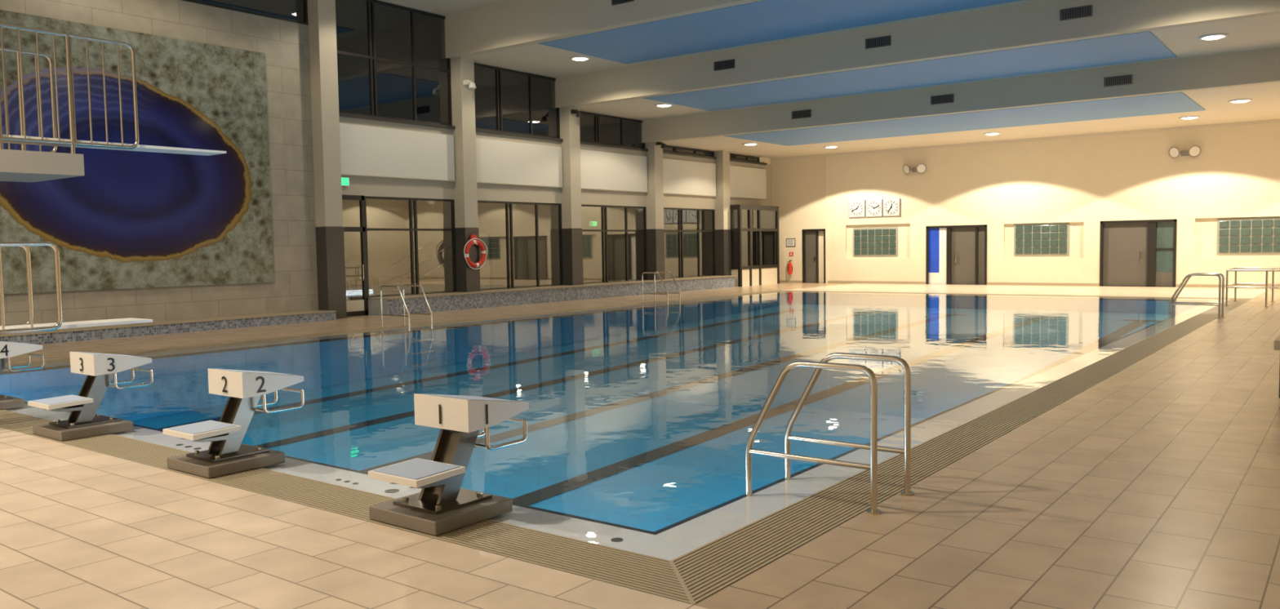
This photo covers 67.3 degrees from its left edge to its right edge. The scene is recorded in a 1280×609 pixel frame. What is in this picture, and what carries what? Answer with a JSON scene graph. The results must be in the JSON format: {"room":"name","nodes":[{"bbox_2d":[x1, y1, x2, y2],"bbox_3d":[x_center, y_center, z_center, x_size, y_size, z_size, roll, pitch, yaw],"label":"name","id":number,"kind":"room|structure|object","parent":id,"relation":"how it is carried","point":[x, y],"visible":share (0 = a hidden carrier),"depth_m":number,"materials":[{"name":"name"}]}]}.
{"room":"indoor swimming pool","nodes":[
{"label":"indoor swimming pool","id":0,"kind":"room"},
{"bbox_2d":[0,0,771,325],"bbox_3d":[-6.774,-3.785,25.040,0.200,8.550,40.870,2,4,37],"label":"wall","id":1,"kind":"structure","parent":0,"point":[285,44],"depth_m":22.57,"materials":[{"name":"beige paint"}]},
{"bbox_2d":[0,9,274,293],"bbox_3d":[-11.529,-2.889,18.578,0.060,5.300,9.550,2,4,37],"label":"wall picture","id":2,"kind":"object","parent":1,"relation":"attached to","point":[133,219],"visible":0.78,"depth_m":20.04},
{"bbox_2d":[182,0,308,25],"bbox_3d":[-13.582,-6.648,15.850,0.080,0.900,18.370,2,4,37],"label":"window","id":3,"kind":"structure","parent":1,"relation":"in","point":[305,2],"depth_m":22.25,"materials":[{"name":"black"}]},
{"bbox_2d":[341,177,349,186],"bbox_3d":[-7.450,-3.071,23.952,0.068,0.220,0.440,2,4,37],"label":"exit sign","id":4,"kind":"object","parent":1,"relation":"attached to","point":[344,180],"visible":0.54,"depth_m":24.02,"materials":[{"name":"green plastic"}]},
{"bbox_2d":[342,194,368,316],"bbox_3d":[-7.301,-1.228,24.244,0.162,3.060,0.950,2,4,37],"label":"door","id":5,"kind":"structure","parent":1,"relation":"in","point":[362,228],"depth_m":24.53,"materials":[{"name":"black metal"}]},
{"bbox_2d":[337,0,452,125],"bbox_3d":[-6.512,-6.359,25.200,0.080,3.000,4.000,2,4,37],"label":"window","id":6,"kind":"structure","parent":1,"relation":"in","point":[371,56],"depth_m":24.94,"materials":[{"name":"black"}]},
{"bbox_2d":[338,112,455,182],"bbox_3d":[-6.388,-4.090,25.272,0.120,1.540,4.000,2,4,37],"label":"wall panel","id":7,"kind":"object","parent":1,"relation":"attached to","point":[366,151],"visible":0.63,"depth_m":25.19,"materials":[{"name":"paint"}]},
{"bbox_2d":[473,62,559,138],"bbox_3d":[-3.786,-6.061,28.812,0.080,1.880,4.000,2,4,37],"label":"window","id":8,"kind":"structure","parent":1,"relation":"in","point":[497,70],"depth_m":28.41,"materials":[{"name":"black"}]},
{"bbox_2d":[475,128,563,187],"bbox_3d":[-3.671,-4.352,28.849,0.120,1.540,4.000,2,4,37],"label":"wall panel","id":9,"kind":"object","parent":1,"relation":"attached to","point":[498,162],"visible":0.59,"depth_m":28.80,"materials":[{"name":"paint"}]},
{"bbox_2d":[477,200,563,290],"bbox_3d":[-3.718,-1.774,29.073,0.080,2.650,4.000,2,4,37],"label":"window","id":10,"kind":"structure","parent":1,"relation":"in","point":[508,204],"depth_m":28.93,"materials":[{"name":"black"}]},
{"bbox_2d":[440,0,762,59],"bbox_3d":[4.230,-7.186,19.511,24.250,1.240,0.300,2,4,37],"label":"ceiling beam","id":11,"kind":"structure","parent":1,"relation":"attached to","point":[512,24],"depth_m":24.41,"materials":[{"name":"paint"}]},
{"bbox_2d":[579,111,644,148],"bbox_3d":[-1.062,-5.873,32.417,0.080,0.980,4.000,2,4,37],"label":"window","id":12,"kind":"structure","parent":1,"relation":"in","point":[597,140],"depth_m":32.14,"materials":[{"name":"black"}]},
{"bbox_2d":[580,141,648,192],"bbox_3d":[-0.955,-4.613,32.427,0.120,1.540,4.000,2,4,37],"label":"wall panel","id":13,"kind":"object","parent":1,"relation":"attached to","point":[599,170],"visible":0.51,"depth_m":32.43,"materials":[{"name":"paint"}]},
{"bbox_2d":[581,204,647,284],"bbox_3d":[-1.001,-2.036,32.651,0.080,2.650,4.000,2,4,37],"label":"window","id":14,"kind":"structure","parent":1,"relation":"in","point":[604,230],"depth_m":32.53,"materials":[{"name":"black"}]},
{"bbox_2d":[611,0,634,5],"bbox_3d":[-0.413,-7.283,22.812,0.660,0.240,0.045,2,4,37],"label":"air vent","id":15,"kind":"object","parent":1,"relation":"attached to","point":[613,2],"visible":1,"depth_m":22.88,"materials":[{"name":"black metal"}]},
{"bbox_2d":[662,145,714,156],"bbox_3d":[1.660,-5.755,36.018,0.080,0.220,4.000,2,4,37],"label":"window","id":16,"kind":"structure","parent":1,"relation":"in","point":[674,148],"depth_m":36.27,"materials":[{"name":"black"}]},
{"bbox_2d":[663,207,715,278],"bbox_3d":[1.716,-2.297,36.229,0.080,2.650,4.000,2,4,37],"label":"window","id":17,"kind":"structure","parent":1,"relation":"in","point":[680,230],"depth_m":36.29,"materials":[{"name":"black"}]},
{"bbox_2d":[662,151,716,196],"bbox_3d":[1.762,-4.874,36.005,0.120,1.540,4.000,2,4,37],"label":"wall panel","id":18,"kind":"object","parent":1,"relation":"attached to","point":[680,177],"visible":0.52,"depth_m":36.04,"materials":[{"name":"paint"}]},
{"bbox_2d":[714,58,734,71],"bbox_3d":[2.319,-6.596,26.448,0.660,0.240,0.045,2,4,37],"label":"air vent","id":19,"kind":"object","parent":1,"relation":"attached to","point":[729,64],"visible":1,"depth_m":26.42,"materials":[{"name":"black metal"}]},
{"bbox_2d":[729,153,759,162],"bbox_3d":[4.084,-5.988,39.211,0.080,0.220,3.030,2,4,37],"label":"window","id":20,"kind":"structure","parent":1,"relation":"in","point":[731,154],"depth_m":39.40,"materials":[{"name":"black glass"}]},
{"bbox_2d":[729,158,767,199],"bbox_3d":[4.306,-5.119,39.357,0.120,1.540,3.430,2,4,37],"label":"wall panel","id":21,"kind":"object","parent":1,"relation":"attached to","point":[750,183],"visible":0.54,"depth_m":39.45,"materials":[{"name":"paint"}]},
{"bbox_2d":[791,109,811,119],"bbox_3d":[5.050,-5.959,30.081,0.660,0.240,0.045,2,4,37],"label":"air vent","id":22,"kind":"object","parent":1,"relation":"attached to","point":[807,113],"visible":1,"depth_m":30.05,"materials":[{"name":"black metal"}]},
{"bbox_2d":[865,35,890,48],"bbox_3d":[5.882,-6.489,23.751,0.660,0.240,0.045,2,4,37],"label":"air vent","id":23,"kind":"object","parent":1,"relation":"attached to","point":[883,41],"visible":1,"depth_m":23.73,"materials":[{"name":"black metal"}]},
{"bbox_2d":[551,0,1279,108],"bbox_3d":[6.963,-6.439,23.151,24.250,1.020,0.300,2,4,37],"label":"beam","id":24,"kind":"structure","parent":1,"relation":"attached to","point":[1037,23],"depth_m":23.27,"materials":[{"name":"paint"}]},
{"bbox_2d":[930,93,954,104],"bbox_3d":[8.613,-5.852,27.383,0.660,0.240,0.045,2,4,37],"label":"air vent","id":25,"kind":"object","parent":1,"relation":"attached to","point":[949,98],"visible":1,"depth_m":27.36,"materials":[{"name":"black metal"}]},
{"bbox_2d":[638,47,1279,143],"bbox_3d":[9.693,-5.872,26.779,24.250,0.880,0.300,2,4,37],"label":"beam","id":26,"kind":"structure","parent":1,"relation":"attached to","point":[1261,66],"depth_m":26.58,"materials":[{"name":"paint"}]},
{"bbox_2d":[1059,4,1092,20],"bbox_3d":[9.524,-6.379,20.993,0.660,0.240,0.045,2,4,37],"label":"air vent","id":27,"kind":"object","parent":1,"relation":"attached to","point":[1081,11],"visible":1,"depth_m":20.98,"materials":[{"name":"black metal"}]},
{"bbox_2d":[1103,74,1132,86],"bbox_3d":[12.255,-5.742,24.626,0.660,0.240,0.045,2,4,37],"label":"air vent","id":28,"kind":"object","parent":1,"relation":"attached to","point":[1122,79],"visible":1,"depth_m":24.61,"materials":[{"name":"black metal"}]},
{"bbox_2d":[342,195,712,300],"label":"windows","id":29,"kind":"structure","parent":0,"point":[384,248],"depth_m":35.25,"materials":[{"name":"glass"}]},
{"bbox_2d":[345,240,452,300],"bbox_3d":[-7.137,-0.872,27.741,1.244,1.920,4.030,2,4,37],"label":"stair handrail","id":30,"kind":"object","parent":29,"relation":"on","point":[350,278],"visible":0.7,"depth_m":27.74,"materials":[{"name":"silver metal"}]},
{"bbox_2d":[488,234,511,288],"bbox_3d":[-4.975,-1.446,34.617,0.120,2.160,1.120,2,4,37],"label":"door","id":31,"kind":"structure","parent":29,"relation":"in","point":[497,244],"depth_m":34.46,"materials":[{"name":"grey"}]},
{"bbox_2d":[589,221,597,226],"bbox_3d":[-1.881,-3.255,38.676,0.068,0.220,0.440,2,4,37],"label":"exit sign","id":32,"kind":"object","parent":29,"relation":"attached to","point":[591,223],"visible":1,"depth_m":38.64,"materials":[{"name":"green plastic"}]},
{"bbox_2d":[0,282,1279,608],"bbox_3d":[2.957,0.648,17.975,24.050,0.250,40.870,2,4,37],"label":"floor","id":33,"kind":"structure","parent":0,"point":[1155,485],"depth_m":5.66,"materials":[{"name":"tile"}]},
{"bbox_2d":[0,22,139,182],"bbox_3d":[-9.274,-1.040,10.494,1.600,4.428,6.847,2,4,37],"label":"tower","id":34,"kind":"object","parent":33,"relation":"on","point":[23,165],"visible":1,"depth_m":12.00,"materials":[{"name":"metal"}]},
{"bbox_2d":[2,133,226,155],"bbox_3d":[-7.852,-1.956,11.673,0.600,0.200,5.700,2,4,37],"label":"springboard","id":35,"kind":"object","parent":34,"relation":"on","point":[143,148],"visible":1,"depth_m":12.97,"materials":[{"name":"white painted fibreglass"},{"name":"brushed steel"}]},
{"bbox_2d":[0,241,152,334],"bbox_3d":[-6.963,0.338,8.795,0.744,1.802,4.730,2,4,37],"label":"springboard","id":36,"kind":"object","parent":33,"relation":"on","point":[28,326],"visible":1,"depth_m":9.65,"materials":[{"name":"white painted fibreglass"},{"name":"brushed steel"}]},
{"bbox_2d":[0,310,336,344],"bbox_3d":[-13.139,0.787,16.051,0.720,0.220,18.360,2,4,37],"label":"wall","id":37,"kind":"structure","parent":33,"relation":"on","point":[111,331],"depth_m":19.89,"materials":[{"name":"tile"}]},
{"bbox_2d":[306,0,346,319],"bbox_3d":[-7.667,-3.698,23.441,0.510,8.100,0.520,2,4,37],"label":"column","id":38,"kind":"structure","parent":33,"relation":"on","point":[330,241],"depth_m":23.27,"materials":[{"name":"paint"}]},
{"bbox_2d":[380,284,432,329],"bbox_3d":[-4.965,0.492,20.476,0.984,1.811,0.690,2,4,37],"label":"pool ladder","id":39,"kind":"object","parent":33,"relation":"on","point":[402,295],"depth_m":20.46,"materials":[{"name":"silver metal"}]},
{"bbox_2d":[450,56,479,292],"bbox_3d":[-4.950,-3.959,27.019,0.510,8.100,0.520,2,4,37],"label":"column","id":40,"kind":"structure","parent":33,"relation":"on","point":[463,98],"depth_m":26.84,"materials":[{"name":"paint"}]},
{"bbox_2d":[463,80,475,88],"bbox_3d":[-4.699,-6.087,26.522,0.408,0.240,0.220,2,4,37],"label":"security camera","id":41,"kind":"object","parent":40,"relation":"attached to","point":[471,85],"visible":1,"depth_m":26.45,"materials":[{"name":"white plastic"}]},
{"bbox_2d":[463,234,487,269],"bbox_3d":[-4.637,-1.477,26.975,0.160,0.979,0.893,2,4,37],"label":"life ring","id":42,"kind":"object","parent":40,"relation":"attached to","point":[473,238],"visible":1,"depth_m":26.93,"materials":[{"name":"red plastic"}]},
{"bbox_2d":[13,362,1053,534],"bbox_3d":[2.655,1.000,19.406,12.590,1.074,25.090,2,4,37],"label":"basin","id":43,"kind":"object","parent":33,"relation":"in","point":[650,448],"visible":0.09,"depth_m":14.27,"materials":[{"name":"tile"}]},
{"bbox_2d":[368,275,736,315],"bbox_3d":[-1.616,-0.433,31.166,0.790,0.450,16.790,2,4,37],"label":"wall","id":44,"kind":"structure","parent":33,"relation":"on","point":[446,301],"depth_m":28.61,"materials":[{"name":"tile"}]},
{"bbox_2d":[559,106,583,285],"bbox_3d":[-2.224,-3.662,30.631,0.510,6.980,0.520,2,4,37],"label":"column","id":45,"kind":"structure","parent":33,"relation":"on","point":[571,220],"depth_m":30.45,"materials":[{"name":"paint"}]},
{"bbox_2d":[570,109,582,117],"bbox_3d":[-1.976,-5.999,30.121,0.408,0.240,0.220,2,4,37],"label":"security camera","id":46,"kind":"object","parent":45,"relation":"attached to","point":[579,114],"visible":1,"depth_m":30.11,"materials":[{"name":"grey plastic"}]},
{"bbox_2d":[4,309,1208,560],"bbox_3d":[2.648,0.551,19.378,13.320,0.182,25.820,2,4,37],"label":"pool rim","id":47,"kind":"object","parent":33,"relation":"in","point":[669,544],"visible":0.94,"depth_m":6.74,"materials":[{"name":"white tile"}]},
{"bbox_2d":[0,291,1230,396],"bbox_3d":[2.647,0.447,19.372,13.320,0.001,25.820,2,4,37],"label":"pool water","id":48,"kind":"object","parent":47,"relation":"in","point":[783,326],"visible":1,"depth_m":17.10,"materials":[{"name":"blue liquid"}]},
{"bbox_2d":[0,290,1251,604],"bbox_3d":[2.648,0.563,19.379,14.240,0.239,26.740,2,4,37],"label":"grate","id":49,"kind":"object","parent":33,"relation":"in","point":[699,574],"visible":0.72,"depth_m":6.39,"materials":[{"name":"brown tile"}]},
{"bbox_2d":[0,341,44,409],"bbox_3d":[-7.162,0.761,10.589,0.620,0.745,0.954,2,4,37],"label":"starting block","id":50,"kind":"object","parent":49,"relation":"on","point":[7,349],"visible":1,"depth_m":10.58,"materials":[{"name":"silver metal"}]},
{"bbox_2d":[27,351,153,441],"bbox_3d":[-5.169,0.821,9.080,0.620,0.745,0.954,2,4,37],"label":"starting block","id":51,"kind":"object","parent":49,"relation":"on","point":[82,421],"visible":1,"depth_m":8.96,"materials":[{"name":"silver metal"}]},
{"bbox_2d":[162,368,304,478],"bbox_3d":[-3.176,0.881,7.572,0.620,0.745,0.954,2,4,37],"label":"starting block","id":52,"kind":"object","parent":49,"relation":"on","point":[226,454],"visible":1,"depth_m":7.45,"materials":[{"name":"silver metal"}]},
{"bbox_2d":[368,393,528,535],"bbox_3d":[-1.184,0.941,6.063,0.620,0.745,0.954,2,4,37],"label":"starting block","id":53,"kind":"object","parent":49,"relation":"on","point":[442,506],"visible":1,"depth_m":5.92,"materials":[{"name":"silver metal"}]},
{"bbox_2d":[644,142,665,279],"bbox_3d":[0.500,-3.474,34.236,0.510,6.080,0.520,2,4,37],"label":"column","id":54,"kind":"structure","parent":33,"relation":"on","point":[655,196],"depth_m":34.04,"materials":[{"name":"paint"}]},
{"bbox_2d":[655,142,666,148],"bbox_3d":[0.751,-5.612,33.739,0.408,0.240,0.220,2,4,37],"label":"security camera","id":55,"kind":"object","parent":54,"relation":"attached to","point":[663,145],"visible":1,"depth_m":33.72,"materials":[{"name":"grey plastic"}]},
{"bbox_2d":[641,271,680,304],"bbox_3d":[0.619,-0.045,27.831,0.984,1.811,0.690,2,4,37],"label":"pool ladder","id":56,"kind":"object","parent":33,"relation":"on","point":[655,293],"depth_m":27.81,"materials":[{"name":"silver metal"}]},
{"bbox_2d":[712,150,731,275],"bbox_3d":[3.222,-3.356,37.837,0.510,5.320,0.520,2,4,37],"label":"column","id":57,"kind":"structure","parent":33,"relation":"on","point":[722,211],"depth_m":37.62,"materials":[{"name":"paint"}]},
{"bbox_2d":[729,204,779,286],"bbox_3d":[4.533,-2.405,39.150,0.860,3.220,3.120,2,4,37],"label":"glass vestibule","id":58,"kind":"object","parent":33,"relation":"on","point":[754,228],"visible":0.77,"depth_m":39.11,"materials":[{"name":"black"}]},
{"bbox_2d":[745,352,914,515],"bbox_3d":[1.245,1.250,6.396,0.984,1.811,0.630,2,4,37],"label":"pool ladder","id":59,"kind":"object","parent":33,"relation":"on","point":[873,447],"depth_m":6.30,"materials":[{"name":"silver metal"}]},
{"bbox_2d":[1168,272,1225,319],"bbox_3d":[11.574,0.256,20.000,0.984,1.811,0.630,2,4,37],"label":"pool ladder","id":60,"kind":"object","parent":33,"relation":"on","point":[1188,276],"depth_m":19.90,"materials":[{"name":"silver metal"}]},
{"bbox_2d":[1224,267,1279,306],"bbox_3d":[15.660,-0.430,23.111,2.548,0.871,2.000,2,4,37],"label":"handrail","id":61,"kind":"object","parent":33,"relation":"on","point":[1273,270],"visible":1,"depth_m":23.08,"materials":[{"name":"silver metal"}]},
{"bbox_2d":[1273,335,1279,398],"bbox_3d":[7.304,0.668,9.507,1.700,0.600,0.550,2,4,37],"label":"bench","id":62,"kind":"object","parent":33,"relation":"on","point":[1277,342],"visible":1,"depth_m":9.78,"materials":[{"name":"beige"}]},
{"bbox_2d":[376,0,1279,158],"bbox_3d":[2.766,-6.301,17.613,24.250,3.030,40.870,2,4,37],"label":"ceiling","id":63,"kind":"structure","parent":0,"point":[1263,32],"depth_m":28.06,"materials":[{"name":"beige paint"}]},
{"bbox_2d":[569,55,590,61],"bbox_3d":[-1.692,-6.925,27.070,0.580,0.050,0.580,2,4,37],"label":"recessed light","id":64,"kind":"object","parent":63,"relation":"in","point":[579,58],"visible":1,"depth_m":26.96,"materials":[{"name":"white plastic"}]},
{"bbox_2d":[654,102,673,106],"bbox_3d":[0.757,-6.251,30.166,0.580,0.050,0.580,2,4,37],"label":"recessed light","id":65,"kind":"object","parent":63,"relation":"in","point":[664,104],"visible":1,"depth_m":30.03,"materials":[{"name":"white plastic"}]},
{"bbox_2d":[742,142,758,145],"bbox_3d":[4.032,-5.837,35.004,0.580,0.050,0.580,2,4,37],"label":"recessed light","id":66,"kind":"object","parent":63,"relation":"in","point":[744,144],"visible":1,"depth_m":34.84,"materials":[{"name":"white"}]},
{"bbox_2d":[537,0,1021,63],"bbox_3d":[3.860,-6.747,22.396,13.500,0.035,3.750,2,4,37],"label":"ceiling panel","id":67,"kind":"object","parent":63,"relation":"attached to","point":[764,20],"depth_m":23.29,"materials":[{"name":"blue paint"}]},
{"bbox_2d":[823,145,839,147],"bbox_3d":[7.258,-5.976,36.443,0.580,0.050,0.580,2,4,37],"label":"recessed light","id":68,"kind":"object","parent":63,"relation":"in","point":[828,146],"visible":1,"depth_m":36.24,"materials":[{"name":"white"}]},
{"bbox_2d":[644,31,1177,111],"bbox_3d":[6.591,-6.110,26.029,13.500,0.035,3.750,2,4,37],"label":"ceiling panel","id":69,"kind":"object","parent":63,"relation":"attached to","point":[1144,46],"depth_m":25.01,"materials":[{"name":"blue paint"}]},
{"bbox_2d":[724,91,1204,146],"bbox_3d":[9.532,-5.633,29.931,13.500,0.035,4.450,2,4,37],"label":"ceiling panel","id":70,"kind":"object","parent":63,"relation":"attached to","point":[1175,102],"depth_m":29.02,"materials":[{"name":"blue paint"}]},
{"bbox_2d":[983,132,1001,134],"bbox_3d":[12.040,-5.832,32.823,0.580,0.050,0.580,2,4,37],"label":"recessed light","id":71,"kind":"object","parent":63,"relation":"in","point":[987,133],"visible":1,"depth_m":32.66,"materials":[{"name":"white"}]},
{"bbox_2d":[1178,115,1200,119],"bbox_3d":[16.743,-5.691,29.262,0.580,0.050,0.580,2,4,37],"label":"recessed light","id":72,"kind":"object","parent":63,"relation":"in","point":[1184,117],"visible":1,"depth_m":29.13,"materials":[{"name":"white plastic"}]},
{"bbox_2d":[1198,32,1228,39],"bbox_3d":[12.633,-5.894,21.174,0.580,0.050,0.580,2,4,37],"label":"recessed light","id":73,"kind":"object","parent":63,"relation":"in","point":[1212,36],"visible":1,"depth_m":21.06,"materials":[{"name":"white plastic"}]},
{"bbox_2d":[1227,98,1253,102],"bbox_3d":[16.147,-5.472,25.832,0.580,0.050,0.580,2,4,37],"label":"recessed light","id":74,"kind":"object","parent":63,"relation":"in","point":[1237,100],"visible":1,"depth_m":25.72,"materials":[{"name":"white"}]},
{"bbox_2d":[808,282,1173,287],"bbox_3d":[16.134,-2.141,35.228,24.000,3.200,2.200,2,4,37],"label":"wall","id":75,"kind":"structure","parent":0,"point":[808,282],"depth_m":36.96,"materials":[{"name":"beige paint"}]},
{"bbox_2d":[771,122,1279,284],"bbox_3d":[15.339,-3.342,34.172,24.450,5.850,0.300,2,4,37],"label":"wall","id":76,"kind":"structure","parent":0,"point":[1082,183],"depth_m":34.57,"materials":[{"name":"beige paint"}]},
{"bbox_2d":[786,260,792,274],"bbox_3d":[6.362,-1.583,40.799,0.234,0.600,0.205,2,4,37],"label":"fire extinguisher","id":77,"kind":"object","parent":76,"relation":"attached to","point":[789,268],"visible":1,"depth_m":40.71,"materials":[{"name":"red metal"}]},
{"bbox_2d":[786,238,795,246],"bbox_3d":[6.400,-2.631,40.804,0.430,0.350,0.030,2,4,37],"label":"notice board","id":78,"kind":"object","parent":76,"relation":"attached to","point":[789,242],"visible":1,"depth_m":40.79,"materials":[{"name":"grey paper"}]},
{"bbox_2d":[802,228,825,283],"bbox_3d":[7.367,-2.034,40.290,1.080,2.250,0.310,2,4,37],"label":"door","id":79,"kind":"structure","parent":76,"relation":"in","point":[813,240],"depth_m":40.31,"materials":[{"name":"black wood"}]},
{"bbox_2d":[848,200,865,217],"bbox_3d":[8.781,-3.874,38.870,0.700,0.690,0.085,2,4,37],"label":"wall clock","id":80,"kind":"object","parent":76,"relation":"attached to","point":[856,208],"visible":1,"depth_m":38.84,"materials":[{"name":"grey plastic"}]},
{"bbox_2d":[865,199,882,217],"bbox_3d":[9.363,-3.856,38.430,0.700,0.690,0.085,2,4,37],"label":"wall clock","id":81,"kind":"object","parent":76,"relation":"attached to","point":[873,208],"visible":1,"depth_m":38.41,"materials":[{"name":"grey plastic"}]},
{"bbox_2d":[853,226,897,256],"bbox_3d":[9.455,-2.522,38.637,1.900,1.140,0.120,2,4,37],"label":"window","id":82,"kind":"structure","parent":76,"relation":"in","point":[867,242],"depth_m":38.58,"materials":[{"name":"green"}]},
{"bbox_2d":[882,198,900,216],"bbox_3d":[9.945,-3.839,37.989,0.700,0.690,0.085,2,4,37],"label":"wall clock","id":83,"kind":"object","parent":76,"relation":"attached to","point":[891,207],"visible":1,"depth_m":37.97,"materials":[{"name":"grey plastic"}]},
{"bbox_2d":[902,163,926,174],"bbox_3d":[10.630,-5.249,37.214,0.942,0.386,0.328,2,4,37],"label":"floodlight","id":84,"kind":"object","parent":76,"relation":"attached to","point":[921,168],"visible":1,"depth_m":37.05,"materials":[{"name":"grey"}]},
{"bbox_2d":[925,224,986,284],"bbox_3d":[12.117,-1.891,36.693,2.320,2.250,0.310,2,4,37],"label":"door","id":85,"kind":"structure","parent":76,"relation":"in","point":[955,254],"depth_m":36.69,"materials":[{"name":"black"}]},
{"bbox_2d":[770,119,1279,283],"bbox_3d":[15.231,-3.316,34.030,24.050,5.320,0.060,2,4,37],"label":"trim","id":86,"kind":"structure","parent":76,"relation":"attached to","point":[1271,121],"depth_m":35.50,"materials":[{"name":"beige paint"}]},
{"bbox_2d":[779,280,1279,287],"bbox_3d":[15.285,-0.713,34.204,24.050,0.100,0.020,2,4,37],"label":"baseboard","id":87,"kind":"structure","parent":76,"relation":"attached to","point":[780,281],"depth_m":35.09,"materials":[{"name":"beige tile"}]},
{"bbox_2d":[1013,222,1069,255],"bbox_3d":[14.528,-2.360,34.797,1.910,1.160,0.120,2,4,37],"label":"window","id":88,"kind":"structure","parent":76,"relation":"in","point":[1043,238],"depth_m":34.75,"materials":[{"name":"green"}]},
{"bbox_2d":[1099,218,1177,287],"bbox_3d":[17.078,-1.751,32.936,2.350,2.270,0.310,2,4,37],"label":"door","id":89,"kind":"structure","parent":76,"relation":"in","point":[1133,253],"depth_m":32.92,"materials":[{"name":"black"}]},
{"bbox_2d":[1168,145,1200,158],"bbox_3d":[17.955,-5.028,31.668,0.942,0.386,0.328,2,4,37],"label":"floodlight","id":90,"kind":"object","parent":76,"relation":"attached to","point":[1193,151],"visible":1,"depth_m":31.67,"materials":[{"name":"grey"}]},
{"bbox_2d":[1216,217,1279,253],"bbox_3d":[20.135,-2.191,30.552,3.080,1.160,0.120,2,4,37],"label":"window","id":91,"kind":"structure","parent":76,"relation":"in","point":[1234,235],"depth_m":30.91,"materials":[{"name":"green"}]}
]}

